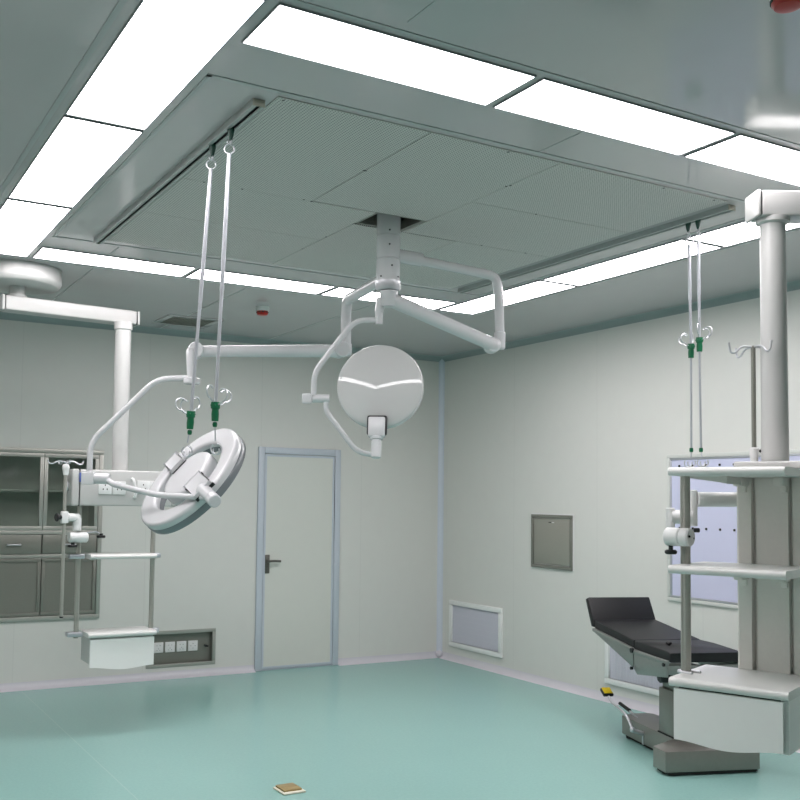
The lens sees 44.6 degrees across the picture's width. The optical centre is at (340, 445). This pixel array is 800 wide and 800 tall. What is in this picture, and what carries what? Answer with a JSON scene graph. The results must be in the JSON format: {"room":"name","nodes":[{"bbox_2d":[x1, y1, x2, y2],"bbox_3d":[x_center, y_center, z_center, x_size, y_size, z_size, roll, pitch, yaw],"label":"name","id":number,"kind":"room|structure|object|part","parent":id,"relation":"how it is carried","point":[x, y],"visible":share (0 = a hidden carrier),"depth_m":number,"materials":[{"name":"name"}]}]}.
{"room":"operating room","nodes":[
{"label":"operating room","id":0,"kind":"room"},
{"bbox_2d":[0,319,438,683],"bbox_3d":[-1.825,0.485,8.294,6.640,3.007,0.120,3,-4,-29],"label":"wall","id":1,"kind":"structure","parent":0,"point":[57,381],"depth_m":8.61,"materials":[{"name":"white paint"}]},
{"bbox_2d":[0,447,103,622],"bbox_3d":[-2.774,0.718,7.893,1.568,1.390,0.435,3,-4,-29],"label":"upper cabinet","id":2,"kind":"object","parent":1,"relation":"attached to","point":[31,488],"visible":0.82,"depth_m":7.95,"materials":[{"name":"metal"}]},
{"bbox_3d":[-2.662,1.136,7.733,0.519,0.464,0.024,3,-4,-29],"label":"door","id":3,"kind":"part","parent":2,"relation":"part of","materials":[{"name":"metal"}]},
{"bbox_3d":[-2.657,0.793,7.753,0.517,0.155,0.022,3,-4,-29],"label":"drawer","id":4,"kind":"part","parent":2,"relation":"part of","materials":[{"name":"metal"}]},
{"bbox_3d":[-2.650,0.368,7.775,0.521,0.624,0.022,3,-4,-29],"label":"glass door","id":5,"kind":"part","parent":2,"relation":"part of","materials":[{"name":"glass"}]},
{"bbox_2d":[0,489,62,492],"bbox_3d":[-2.790,0.370,7.950,1.532,0.020,0.315,3,-4,-29],"label":"shelf","id":6,"kind":"object","parent":2,"relation":"attached to","point":[1,490],"depth_m":8.00,"materials":[{"name":"metal"}]},
{"bbox_3d":[-2.235,1.156,7.966,0.442,0.464,0.024,3,-4,-29],"label":"door","id":7,"kind":"part","parent":2,"relation":"part of","materials":[{"name":"metal"}]},
{"bbox_3d":[-2.231,0.813,7.986,0.440,0.155,0.022,3,-4,-29],"label":"drawer","id":8,"kind":"part","parent":2,"relation":"part of","materials":[{"name":"metal"}]},
{"bbox_3d":[-2.224,0.387,8.008,0.444,0.624,0.022,3,-4,-29],"label":"glass door","id":9,"kind":"part","parent":2,"relation":"part of","materials":[{"name":"glass"}]},
{"bbox_2d":[0,665,254,692],"bbox_3d":[-2.689,1.914,7.650,4.380,0.058,0.058,3,-4,-29],"label":"baseboard","id":10,"kind":"structure","parent":1,"relation":"attached to","point":[112,679],"depth_m":8.14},
{"bbox_2d":[146,628,215,668],"bbox_3d":[-1.405,1.757,8.423,0.656,0.314,0.061,3,-4,-29],"label":"outlet panel","id":11,"kind":"object","parent":1,"relation":"attached to","point":[190,647],"visible":0.79,"depth_m":8.46,"materials":[{"name":"metal"}]},
{"bbox_2d":[154,642,162,652],"bbox_3d":[-1.570,1.742,8.350,0.088,0.088,0.013,3,-4,-29],"label":"socket","id":12,"kind":"object","parent":11,"relation":"attached to","point":[158,646],"depth_m":8.35,"materials":[{"name":"white plastic"}]},
{"bbox_2d":[165,642,174,652],"bbox_3d":[-1.479,1.746,8.400,0.088,0.088,0.013,3,-4,-29],"label":"socket","id":13,"kind":"object","parent":11,"relation":"attached to","point":[169,646],"depth_m":8.40,"materials":[{"name":"white plastic"}]},
{"bbox_2d":[176,641,185,651],"bbox_3d":[-1.387,1.750,8.450,0.088,0.088,0.013,3,-4,-29],"label":"socket","id":14,"kind":"object","parent":11,"relation":"attached to","point":[180,645],"depth_m":8.44,"materials":[{"name":"white plastic"}]},
{"bbox_3d":[-1.397,1.758,8.437,0.622,0.308,0.045,3,-4,-29],"label":"plate","id":15,"kind":"part","parent":11,"relation":"part of","materials":[{"name":"metal"}]},
{"bbox_2d":[188,640,197,650],"bbox_3d":[-1.296,1.754,8.500,0.088,0.088,0.013,3,-4,-29],"label":"socket","id":16,"kind":"object","parent":11,"relation":"attached to","point":[192,644],"depth_m":8.50,"materials":[{"name":"white plastic"}]},
{"bbox_2d":[0,312,441,361],"bbox_3d":[-1.762,-0.994,8.303,6.400,0.050,0.050,3,-4,-29],"label":"trim","id":17,"kind":"structure","parent":1,"relation":"attached to","point":[3,315],"depth_m":8.47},
{"bbox_2d":[254,447,340,671],"bbox_3d":[-0.377,1.037,8.953,0.850,2.021,0.074,3,-4,-29],"label":"door","id":18,"kind":"structure","parent":1,"relation":"in","point":[298,543],"depth_m":8.97,"materials":[{"name":"metal"}]},
{"bbox_3d":[-0.615,1.079,8.813,0.138,0.170,0.060,3,-4,-29],"label":"handle","id":19,"kind":"part","parent":18,"relation":"part of","materials":[{"name":"metal"}]},
{"bbox_2d":[52,0,583,338],"bbox_3d":[0.611,-1.204,4.392,2.116,0.003,9.200,3,-4,-29],"label":"trim","id":20,"kind":"structure","parent":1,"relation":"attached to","point":[434,1],"depth_m":5.83,"materials":[{"name":"white metal"}]},
{"bbox_2d":[338,651,438,665],"bbox_3d":[0.489,2.057,9.387,1.170,0.058,0.058,3,-4,-29],"label":"baseboard","id":21,"kind":"structure","parent":1,"relation":"attached to","point":[420,655],"depth_m":9.38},
{"bbox_2d":[436,650,441,656],"bbox_3d":[0.975,2.073,9.646,0.070,0.070,0.070,3,-4,-29],"label":"trim","id":22,"kind":"structure","parent":1,"relation":"attached to","point":[438,653],"depth_m":9.62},
{"bbox_2d":[436,359,444,650],"bbox_3d":[1.002,0.608,9.747,0.042,3.007,0.042,3,-4,-29],"label":"trim","id":23,"kind":"structure","parent":1,"relation":"attached to","point":[441,362],"depth_m":9.76,"materials":[{"name":"grey metal"}]},
{"bbox_2d":[0,0,799,355],"bbox_3d":[0.438,-1.227,4.298,6.640,0.030,9.440,3,-4,-29],"label":"ceiling","id":24,"kind":"structure","parent":0,"point":[732,62],"depth_m":3.64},
{"bbox_2d":[0,198,70,256],"bbox_3d":[-1.777,-1.182,5.348,0.312,0.009,1.145,3,-4,-29],"label":"recessed light","id":25,"kind":"object","parent":24,"relation":"in","point":[23,224],"visible":1,"depth_m":5.20,"materials":[{"name":"white plastic"}]},
{"bbox_2d":[0,259,139,415],"label":"ceiling pendant arm","id":26,"kind":"object","parent":24,"relation":"hanging from","point":[19,279],"depth_m":6.37,"materials":[{"name":"white metal"}]},
{"bbox_3d":[-1.797,-0.890,6.467,0.880,0.094,0.124,3,-4,-34],"label":"arm","id":27,"kind":"part","parent":26,"relation":"part of","materials":[{"name":"white metal"}]},
{"bbox_2d":[92,410,160,489],"label":"pendant","id":28,"kind":"object","parent":26,"relation":"hanging from","point":[119,472],"depth_m":6.49,"materials":[{"name":"white metal"}]},
{"bbox_2d":[47,459,160,668],"label":"pendant","id":29,"kind":"object","parent":28,"relation":"attached to","point":[118,647],"depth_m":6.31,"materials":[{"name":"white metal"}]},
{"bbox_3d":[-1.795,0.458,6.173,0.037,0.054,0.054,4,-4,-41],"label":"clamp knob","id":30,"kind":"part","parent":29,"relation":"part of","materials":[{"name":"black plastic"}]},
{"bbox_3d":[-1.727,0.641,6.257,0.060,0.030,0.060,3,-4,-29],"label":"clamp knob","id":31,"kind":"part","parent":29,"relation":"part of","materials":[{"name":"black plastic"}]},
{"bbox_3d":[-1.724,0.527,6.262,0.200,0.202,0.083,4,-4,-44],"label":"clamp arm","id":32,"kind":"part","parent":29,"relation":"part of","materials":[{"name":"white plastic"}]},
{"bbox_3d":[-1.574,0.594,6.377,0.056,0.030,0.056,3,-4,-29],"label":"clamp knob","id":33,"kind":"part","parent":29,"relation":"part of","materials":[{"name":"black plastic"}]},
{"bbox_3d":[-1.485,1.338,6.439,0.420,0.167,0.215,3,-4,-29],"label":"drawer","id":34,"kind":"part","parent":29,"relation":"part of","materials":[{"name":"white metal"}]},
{"bbox_2d":[79,626,156,637],"bbox_3d":[-1.478,1.236,6.431,0.450,0.030,0.265,3,-4,-29],"label":"shelf","id":35,"kind":"object","parent":29,"relation":"attached to","point":[132,631],"depth_m":6.37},
{"bbox_2d":[81,552,156,558],"bbox_3d":[-1.475,0.733,6.456,0.440,0.030,0.265,3,-4,-29],"label":"shelf","id":36,"kind":"object","parent":29,"relation":"attached to","point":[115,555],"depth_m":6.36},
{"bbox_3d":[-1.427,1.358,6.334,0.422,0.199,0.021,3,-4,-29],"label":"drawer","id":37,"kind":"part","parent":29,"relation":"part of","materials":[{"name":"white metal"}]},
{"bbox_2d":[98,484,111,493],"bbox_3d":[-1.538,0.277,6.332,0.086,0.086,0.009,3,-4,-29],"label":"socket","id":38,"kind":"object","parent":28,"relation":"attached to","point":[102,488],"depth_m":6.33,"materials":[{"name":"white plastic"}]},
{"bbox_2d":[113,481,125,494],"bbox_3d":[-1.455,0.281,6.377,0.086,0.086,0.009,3,-4,-29],"label":"socket","id":39,"kind":"object","parent":28,"relation":"attached to","point":[116,491],"depth_m":6.37,"materials":[{"name":"white plastic"}]},
{"bbox_2d":[137,481,149,493],"bbox_3d":[-1.314,0.279,6.455,0.086,0.086,0.009,3,-4,-29],"label":"socket","id":40,"kind":"object","parent":28,"relation":"attached to","point":[141,484],"depth_m":6.45,"materials":[{"name":"white plastic"}]},
{"bbox_2d":[8,115,142,207],"bbox_3d":[-1.205,-1.232,4.306,0.312,0.009,1.168,3,-4,-29],"label":"recessed light","id":41,"kind":"object","parent":24,"relation":"in","point":[78,152],"visible":1,"depth_m":4.21,"materials":[{"name":"white plastic"}]},
{"bbox_2d":[33,246,195,276],"bbox_3d":[-1.401,-1.137,6.045,0.950,0.009,0.282,3,-4,-29],"label":"recessed light","id":42,"kind":"object","parent":24,"relation":"in","point":[47,253],"visible":1,"depth_m":6.03,"materials":[{"name":"white plastic"}]},
{"bbox_2d":[65,0,265,129],"bbox_3d":[-0.633,-1.282,3.263,0.312,0.009,1.160,3,-4,-29],"label":"recessed light","id":43,"kind":"object","parent":24,"relation":"in","point":[163,45],"visible":1,"depth_m":3.21,"materials":[{"name":"white plastic"}]},
{"bbox_2d":[94,98,264,243],"bbox_3d":[-0.839,-1.204,4.532,0.048,0.027,2.252,3,-4,-29],"label":"ceiling track","id":44,"kind":"object","parent":24,"relation":"attached to","point":[254,106],"visible":1,"depth_m":4.23,"materials":[{"name":"metal"}]},
{"bbox_2d":[175,143,216,456],"bbox_3d":[-0.601,-0.592,3.962,0.126,1.280,0.173,3,-4,-29],"label":"rod","id":45,"kind":"object","parent":44,"relation":"hanging from","point":[190,415],"visible":0.99,"depth_m":3.95,"materials":[{"name":"silver metal"}]},
{"bbox_3d":[-0.569,-0.631,3.957,0.103,0.991,0.017,-2,-4,39],"label":"rod","id":46,"kind":"part","parent":45,"relation":"part of","materials":[{"name":"metal"}]},
{"bbox_2d":[206,127,234,454],"bbox_3d":[-0.459,-0.600,3.789,0.090,1.278,0.116,0,-3,8],"label":"rod","id":47,"kind":"object","parent":44,"relation":"hanging from","point":[215,406],"visible":1,"depth_m":3.77,"materials":[{"name":"silver metal"}]},
{"bbox_3d":[-0.461,-0.650,3.780,0.017,0.970,0.085,3,-4,-35],"label":"rod","id":48,"kind":"part","parent":47,"relation":"part of","materials":[{"name":"metal"}]},
{"bbox_2d":[152,314,223,328],"bbox_3d":[-1.269,-1.024,8.039,0.470,0.009,0.450,3,-4,-29],"label":"ceiling vent","id":49,"kind":"object","parent":24,"relation":"in","point":[170,319],"visible":0.85,"depth_m":8.03,"materials":[{"name":"metal"}]},
{"bbox_2d":[186,268,334,293],"bbox_3d":[-0.532,-1.098,6.520,0.970,0.009,0.282,3,-4,-29],"label":"recessed light","id":50,"kind":"object","parent":24,"relation":"in","point":[210,274],"visible":0.94,"depth_m":6.52,"materials":[{"name":"white plastic"}]},
{"bbox_2d":[256,306,268,315],"bbox_3d":[-0.597,-1.020,7.396,0.100,0.067,0.100,3,-4,-29],"label":"smoke detector","id":51,"kind":"object","parent":24,"relation":"attached to","point":[260,310],"visible":1,"depth_m":7.36,"materials":[{"name":"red plastic"}]},
{"bbox_2d":[320,286,354,297],"bbox_3d":[0.003,-1.075,6.794,0.197,0.009,0.312,3,-4,-29],"label":"recessed light","id":52,"kind":"object","parent":24,"relation":"in","point":[342,292],"depth_m":6.81,"materials":[{"name":"white plastic"}]},
{"bbox_2d":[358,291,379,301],"bbox_3d":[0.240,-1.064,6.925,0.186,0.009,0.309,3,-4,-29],"label":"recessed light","id":53,"kind":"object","parent":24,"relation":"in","point":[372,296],"depth_m":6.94,"materials":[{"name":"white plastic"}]},
{"bbox_2d":[241,2,536,105],"bbox_3d":[0.175,-1.274,3.206,0.967,0.009,0.284,3,-4,-29],"label":"recessed light","id":54,"kind":"object","parent":24,"relation":"in","point":[287,29],"visible":1,"depth_m":3.18,"materials":[{"name":"white plastic"}]},
{"bbox_2d":[52,73,744,296],"bbox_3d":[0.264,-1.168,5.117,2.975,0.004,2.430,3,-4,-29],"label":"trim","id":55,"kind":"structure","parent":24,"relation":"attached to","point":[208,76],"depth_m":4.16,"materials":[{"name":"white metal"}]},
{"bbox_2d":[0,0,799,315],"bbox_3d":[0.262,-1.168,5.115,3.780,0.004,3.630,3,-4,-29],"label":"trim","id":56,"kind":"structure","parent":24,"relation":"attached to","point":[121,3],"depth_m":3.49,"materials":[{"name":"metal"}]},
{"bbox_2d":[108,96,726,288],"bbox_3d":[0.262,-1.193,5.085,2.366,0.056,2.286,3,-4,-29],"label":"ceiling vent","id":57,"kind":"object","parent":24,"relation":"in","point":[498,210],"visible":0.91,"depth_m":4.71,"materials":[{"name":"grey metal"}]},
{"bbox_3d":[-0.720,-1.161,5.481,1.026,0.006,0.646,3,-4,-29],"label":"perforated panel","id":58,"kind":"part","parent":57,"relation":"part of","materials":[{"name":"white metal"}]},
{"bbox_3d":[-0.419,-1.187,4.933,1.026,0.006,0.596,3,-4,-29],"label":"perforated panel","id":59,"kind":"part","parent":57,"relation":"part of","materials":[{"name":"white metal"}]},
{"bbox_3d":[-0.185,-1.229,4.128,0.661,0.006,1.036,3,-4,-29],"label":"perforated panel","id":60,"kind":"part","parent":57,"relation":"part of","materials":[{"name":"white metal"}]},
{"bbox_3d":[0.110,-1.135,5.724,0.656,0.006,1.016,3,-4,-29],"label":"perforated panel","id":61,"kind":"part","parent":57,"relation":"part of","materials":[{"name":"white metal"}]},
{"bbox_3d":[0.257,-1.195,5.085,0.300,0.051,0.245,3,-4,-29],"label":"opening frame","id":62,"kind":"part","parent":57,"relation":"part of","materials":[{"name":"metal"}]},
{"bbox_3d":[0.403,-1.202,4.441,0.665,0.006,1.021,3,-4,-29],"label":"perforated panel","id":63,"kind":"part","parent":57,"relation":"part of","materials":[{"name":"white metal"}]},
{"bbox_3d":[0.699,-1.108,6.043,0.676,0.006,1.021,3,-4,-29],"label":"perforated panel","id":64,"kind":"part","parent":57,"relation":"part of","materials":[{"name":"white metal"}]},
{"bbox_3d":[0.939,-1.150,5.235,1.032,0.006,0.621,3,-4,-29],"label":"perforated panel","id":65,"kind":"part","parent":57,"relation":"part of","materials":[{"name":"white metal"}]},
{"bbox_3d":[1.243,-1.177,4.681,1.032,0.006,0.636,3,-4,-29],"label":"perforated panel","id":66,"kind":"part","parent":57,"relation":"part of","materials":[{"name":"white metal"}]},
{"bbox_2d":[398,294,455,308],"bbox_3d":[0.561,-1.050,7.093,0.513,0.009,0.302,3,-4,-29],"label":"recessed light","id":67,"kind":"object","parent":24,"relation":"in","point":[429,303],"depth_m":7.11,"materials":[{"name":"white plastic"}]},
{"bbox_2d":[439,293,493,313],"bbox_3d":[1.041,-1.040,7.146,0.338,0.009,0.693,3,-4,-29],"label":"recessed light","id":68,"kind":"object","parent":24,"relation":"in","point":[484,303],"depth_m":7.24,"materials":[{"name":"white plastic"}]},
{"bbox_2d":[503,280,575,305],"bbox_3d":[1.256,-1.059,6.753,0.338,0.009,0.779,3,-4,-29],"label":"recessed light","id":69,"kind":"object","parent":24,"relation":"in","point":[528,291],"depth_m":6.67,"materials":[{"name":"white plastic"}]},
{"bbox_2d":[458,204,735,292],"bbox_3d":[1.362,-1.107,5.696,0.048,0.027,2.242,3,-4,-29],"label":"ceiling track","id":70,"kind":"object","parent":24,"relation":"attached to","point":[728,208],"visible":1,"depth_m":5.41,"materials":[{"name":"metal"}]},
{"bbox_2d":[678,222,695,466],"bbox_3d":[1.773,-0.514,4.963,0.085,1.255,0.123,0,-3,12],"label":"rod","id":71,"kind":"object","parent":70,"relation":"hanging from","point":[691,346],"visible":1,"depth_m":4.95,"materials":[{"name":"silver metal"}]},
{"bbox_3d":[1.781,-0.769,4.953,0.017,0.510,0.052,-1,-4,30],"label":"rod","id":72,"kind":"part","parent":71,"relation":"part of","materials":[{"name":"metal"}]},
{"bbox_2d":[694,219,712,466],"bbox_3d":[1.821,-0.518,4.884,0.086,1.255,0.112,0,-3,12],"label":"rod","id":73,"kind":"object","parent":70,"relation":"hanging from","point":[699,340],"visible":0.98,"depth_m":4.89,"materials":[{"name":"silver metal"}]},
{"bbox_3d":[1.806,-0.784,4.898,0.017,0.487,0.047,-1,-4,24],"label":"rod","id":74,"kind":"part","parent":73,"relation":"part of","materials":[{"name":"metal"}]},
{"bbox_2d":[493,77,735,155],"bbox_3d":[1.051,-1.234,3.685,0.966,0.009,0.284,3,-4,-29],"label":"recessed light","id":75,"kind":"object","parent":24,"relation":"in","point":[545,99],"visible":1,"depth_m":3.66,"materials":[{"name":"white plastic"}]},
{"bbox_2d":[543,239,721,285],"bbox_3d":[1.734,-1.099,5.907,0.316,0.009,1.154,3,-4,-29],"label":"recessed light","id":76,"kind":"object","parent":24,"relation":"in","point":[674,250],"visible":1,"depth_m":5.85,"materials":[{"name":"white plastic"}]},
{"bbox_2d":[663,189,799,755],"bbox_3d":[2.223,-0.017,3.956,1.906,2.373,0.651,1,-3,-8],"label":"pendant","id":77,"kind":"object","parent":24,"relation":"hanging from","point":[754,706],"visible":1,"depth_m":3.92,"materials":[{"name":"white metal"}]},
{"bbox_3d":[1.325,0.419,3.898,0.048,0.036,0.048,-2,-4,39],"label":"clamp knob","id":78,"kind":"part","parent":77,"relation":"part of","materials":[{"name":"black plastic"}]},
{"bbox_3d":[1.418,0.339,3.870,0.023,0.018,0.018,0,-3,8],"label":"clamp knob","id":79,"kind":"part","parent":77,"relation":"part of","materials":[{"name":"black plastic"}]},
{"bbox_3d":[1.533,0.271,4.088,0.327,0.163,0.063,1,-3,0],"label":"monitor arm","id":80,"kind":"part","parent":77,"relation":"part of","materials":[{"name":"white plastic"}]},
{"bbox_3d":[1.445,1.038,3.631,0.397,0.208,0.020,-2,-4,39],"label":"drawer","id":81,"kind":"part","parent":77,"relation":"part of","materials":[{"name":"white metal"}]},
{"bbox_2d":[667,466,799,477],"bbox_3d":[1.577,0.108,3.829,0.431,0.032,0.415,-2,-4,39],"label":"shelf","id":82,"kind":"object","parent":77,"relation":"attached to","point":[736,471],"depth_m":3.69,"materials":[{"name":"white metal"}]},
{"bbox_2d":[668,664,799,700],"bbox_3d":[1.572,0.921,3.787,0.435,0.034,0.430,-2,-4,39],"label":"shelf","id":83,"kind":"object","parent":77,"relation":"attached to","point":[747,682],"depth_m":3.71,"materials":[{"name":"white metal"}]},
{"bbox_2d":[668,561,799,579],"bbox_3d":[1.572,0.489,3.807,0.431,0.032,0.415,-2,-4,39],"label":"shelf","id":84,"kind":"object","parent":77,"relation":"attached to","point":[777,570],"depth_m":3.71,"materials":[{"name":"white metal"}]},
{"bbox_3d":[1.579,1.037,3.786,0.415,0.196,0.381,-2,-4,39],"label":"drawer","id":85,"kind":"part","parent":77,"relation":"part of","materials":[{"name":"white metal"}]},
{"bbox_2d":[749,447,758,460],"bbox_3d":[1.721,0.043,4.045,0.040,0.067,0.040,-2,-4,39],"label":"clamp","id":86,"kind":"object","parent":77,"relation":"attached to","point":[753,451],"depth_m":4.03,"materials":[{"name":"white plastic"}]},
{"bbox_3d":[2.364,-0.990,4.067,1.248,0.106,0.124,1,-3,0],"label":"arm","id":87,"kind":"part","parent":77,"relation":"part of","materials":[{"name":"white metal"}]},
{"bbox_2d":[684,133,799,186],"bbox_3d":[1.919,-1.195,4.160,0.956,0.009,0.284,3,-4,-29],"label":"recessed light","id":88,"kind":"object","parent":24,"relation":"in","point":[740,152],"visible":1,"depth_m":4.06,"materials":[{"name":"white plastic"}]},
{"bbox_2d":[686,221,799,246],"bbox_3d":[2.304,-1.149,4.870,0.316,0.009,1.162,3,-4,-29],"label":"recessed light","id":89,"kind":"object","parent":24,"relation":"in","point":[739,232],"visible":0.67,"depth_m":5.21,"materials":[{"name":"white plastic"}]},
{"bbox_2d":[769,0,799,13],"bbox_3d":[1.253,-1.255,2.721,0.100,0.067,0.100,3,-4,-29],"label":"smoke detector","id":90,"kind":"object","parent":24,"relation":"attached to","point":[779,6],"visible":1,"depth_m":2.71,"materials":[{"name":"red plastic"}]},
{"bbox_3d":[0.260,-1.440,5.099,0.800,0.480,0.745,3,-4,-29],"label":"trim","id":91,"kind":"structure","parent":24,"relation":"on","visible":0},
{"bbox_2d":[81,213,505,533],"bbox_3d":[-0.281,-0.585,5.328,2.358,2.158,0.759,1,-3,2],"label":"lamp","id":92,"kind":"object","parent":91,"relation":"hanging from","point":[380,387],"visible":0.99,"depth_m":5.09,"materials":[{"name":"white plastic"}]},
{"bbox_3d":[-0.392,-0.548,5.599,0.868,0.106,0.081,1,-3,-5],"label":"spring arm","id":93,"kind":"part","parent":92,"relation":"part of"},
{"bbox_3d":[0.127,-0.748,5.376,0.064,0.290,0.636,2,-3,-20],"label":"arm","id":94,"kind":"part","parent":92,"relation":"part of"},
{"bbox_3d":[0.536,-0.657,5.158,0.717,0.280,0.091,2,-3,-22],"label":"spring arm","id":95,"kind":"part","parent":92,"relation":"part of"},
{"bbox_3d":[0.570,-0.821,5.184,0.695,0.399,0.072,2,-3,-20],"label":"arm","id":96,"kind":"part","parent":92,"relation":"part of"},
{"bbox_2d":[0,658,799,799],"bbox_3d":[0.393,1.850,4.125,6.640,0.120,9.440,3,-4,-29],"label":"floor","id":97,"kind":"structure","parent":0,"point":[433,728],"depth_m":6.16,"materials":[{"name":"teal plastic"}]},
{"bbox_2d":[273,783,305,794],"bbox_3d":[-0.274,1.829,5.170,0.130,0.020,0.140,3,-4,-29],"label":"floor outlet","id":98,"kind":"object","parent":97,"relation":"on","point":[288,788],"visible":1,"depth_m":5.14,"materials":[{"name":"gold metal"}]},
{"bbox_3d":[-0.279,1.825,5.178,0.106,0.011,0.112,3,-4,-29],"label":"outlet lid","id":99,"kind":"part","parent":98,"relation":"part of","materials":[{"name":"gold metal"}]},
{"bbox_2d":[586,597,759,775],"bbox_3d":[2.050,1.479,6.196,0.622,0.900,1.190,1,-3,-11],"label":"table","id":100,"kind":"object","parent":97,"relation":"on","point":[629,626],"visible":0.84,"depth_m":5.96,"materials":[{"name":"leather"}]},
{"bbox_3d":[2.002,1.319,6.369,0.494,0.167,0.560,1,-3,-11],"label":"frame","id":101,"kind":"part","parent":100,"relation":"part of","materials":[{"name":"metal"}]},
{"bbox_3d":[1.925,1.384,5.785,0.065,0.064,0.064,1,-3,-11],"label":"adjust knob","id":102,"kind":"part","parent":100,"relation":"part of","materials":[{"name":"black plastic"}]},
{"bbox_3d":[2.102,1.580,5.970,0.224,0.395,0.173,1,-3,-11],"label":"post","id":103,"kind":"part","parent":100,"relation":"part of","materials":[{"name":"metal"}]},
{"bbox_3d":[2.093,1.338,5.886,0.494,0.148,0.410,1,-3,-11],"label":"seat frame","id":104,"kind":"part","parent":100,"relation":"part of","materials":[{"name":"metal"}]},
{"bbox_2d":[442,289,799,705],"bbox_3d":[3.303,0.415,5.723,0.120,3.007,9.320,3,-4,-29],"label":"wall","id":105,"kind":"structure","parent":0,"point":[586,426],"depth_m":7.96,"materials":[{"name":"white paint"}]},
{"bbox_2d":[449,600,502,657],"bbox_3d":[1.267,1.727,9.191,0.023,0.448,0.822,3,-4,-29],"label":"air vent","id":106,"kind":"object","parent":105,"relation":"in","point":[478,628],"visible":1,"depth_m":9.16,"materials":[{"name":"grey metal"}]},
{"bbox_2d":[531,513,573,571],"bbox_3d":[1.802,0.821,8.292,0.019,0.476,0.535,3,-4,-29],"label":"access panel","id":107,"kind":"object","parent":105,"relation":"attached to","point":[552,534],"visible":1,"depth_m":8.28,"materials":[{"name":"metal"}]},
{"bbox_3d":[1.802,0.824,8.297,0.013,0.390,0.452,3,-4,-29],"label":"panel door","id":108,"kind":"part","parent":107,"relation":"part of","materials":[{"name":"metal"}]},
{"bbox_2d":[439,651,799,752],"bbox_3d":[3.174,1.887,5.650,0.058,0.058,9.200,3,-4,-29],"label":"baseboard","id":109,"kind":"structure","parent":105,"relation":"attached to","point":[575,689],"depth_m":8.19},
{"bbox_2d":[441,280,799,361],"bbox_3d":[3.221,-1.061,5.817,0.050,0.050,9.200,3,-4,-29],"label":"trim","id":110,"kind":"structure","parent":105,"relation":"attached to","point":[793,285],"depth_m":7.59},
{"bbox_2d":[605,642,662,695],"bbox_3d":[2.291,1.637,7.325,0.023,0.448,0.822,3,-4,-29],"label":"air vent","id":111,"kind":"object","parent":105,"relation":"in","point":[618,672],"visible":0.27,"depth_m":7.50,"materials":[{"name":"white metal"}]},
{"bbox_2d":[667,449,799,608],"bbox_3d":[2.850,0.569,6.395,0.019,1.073,1.805,3,-4,-29],"label":"film viewer","id":112,"kind":"object","parent":105,"relation":"attached to","point":[716,541],"visible":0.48,"depth_m":6.84,"materials":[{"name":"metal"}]}
]}

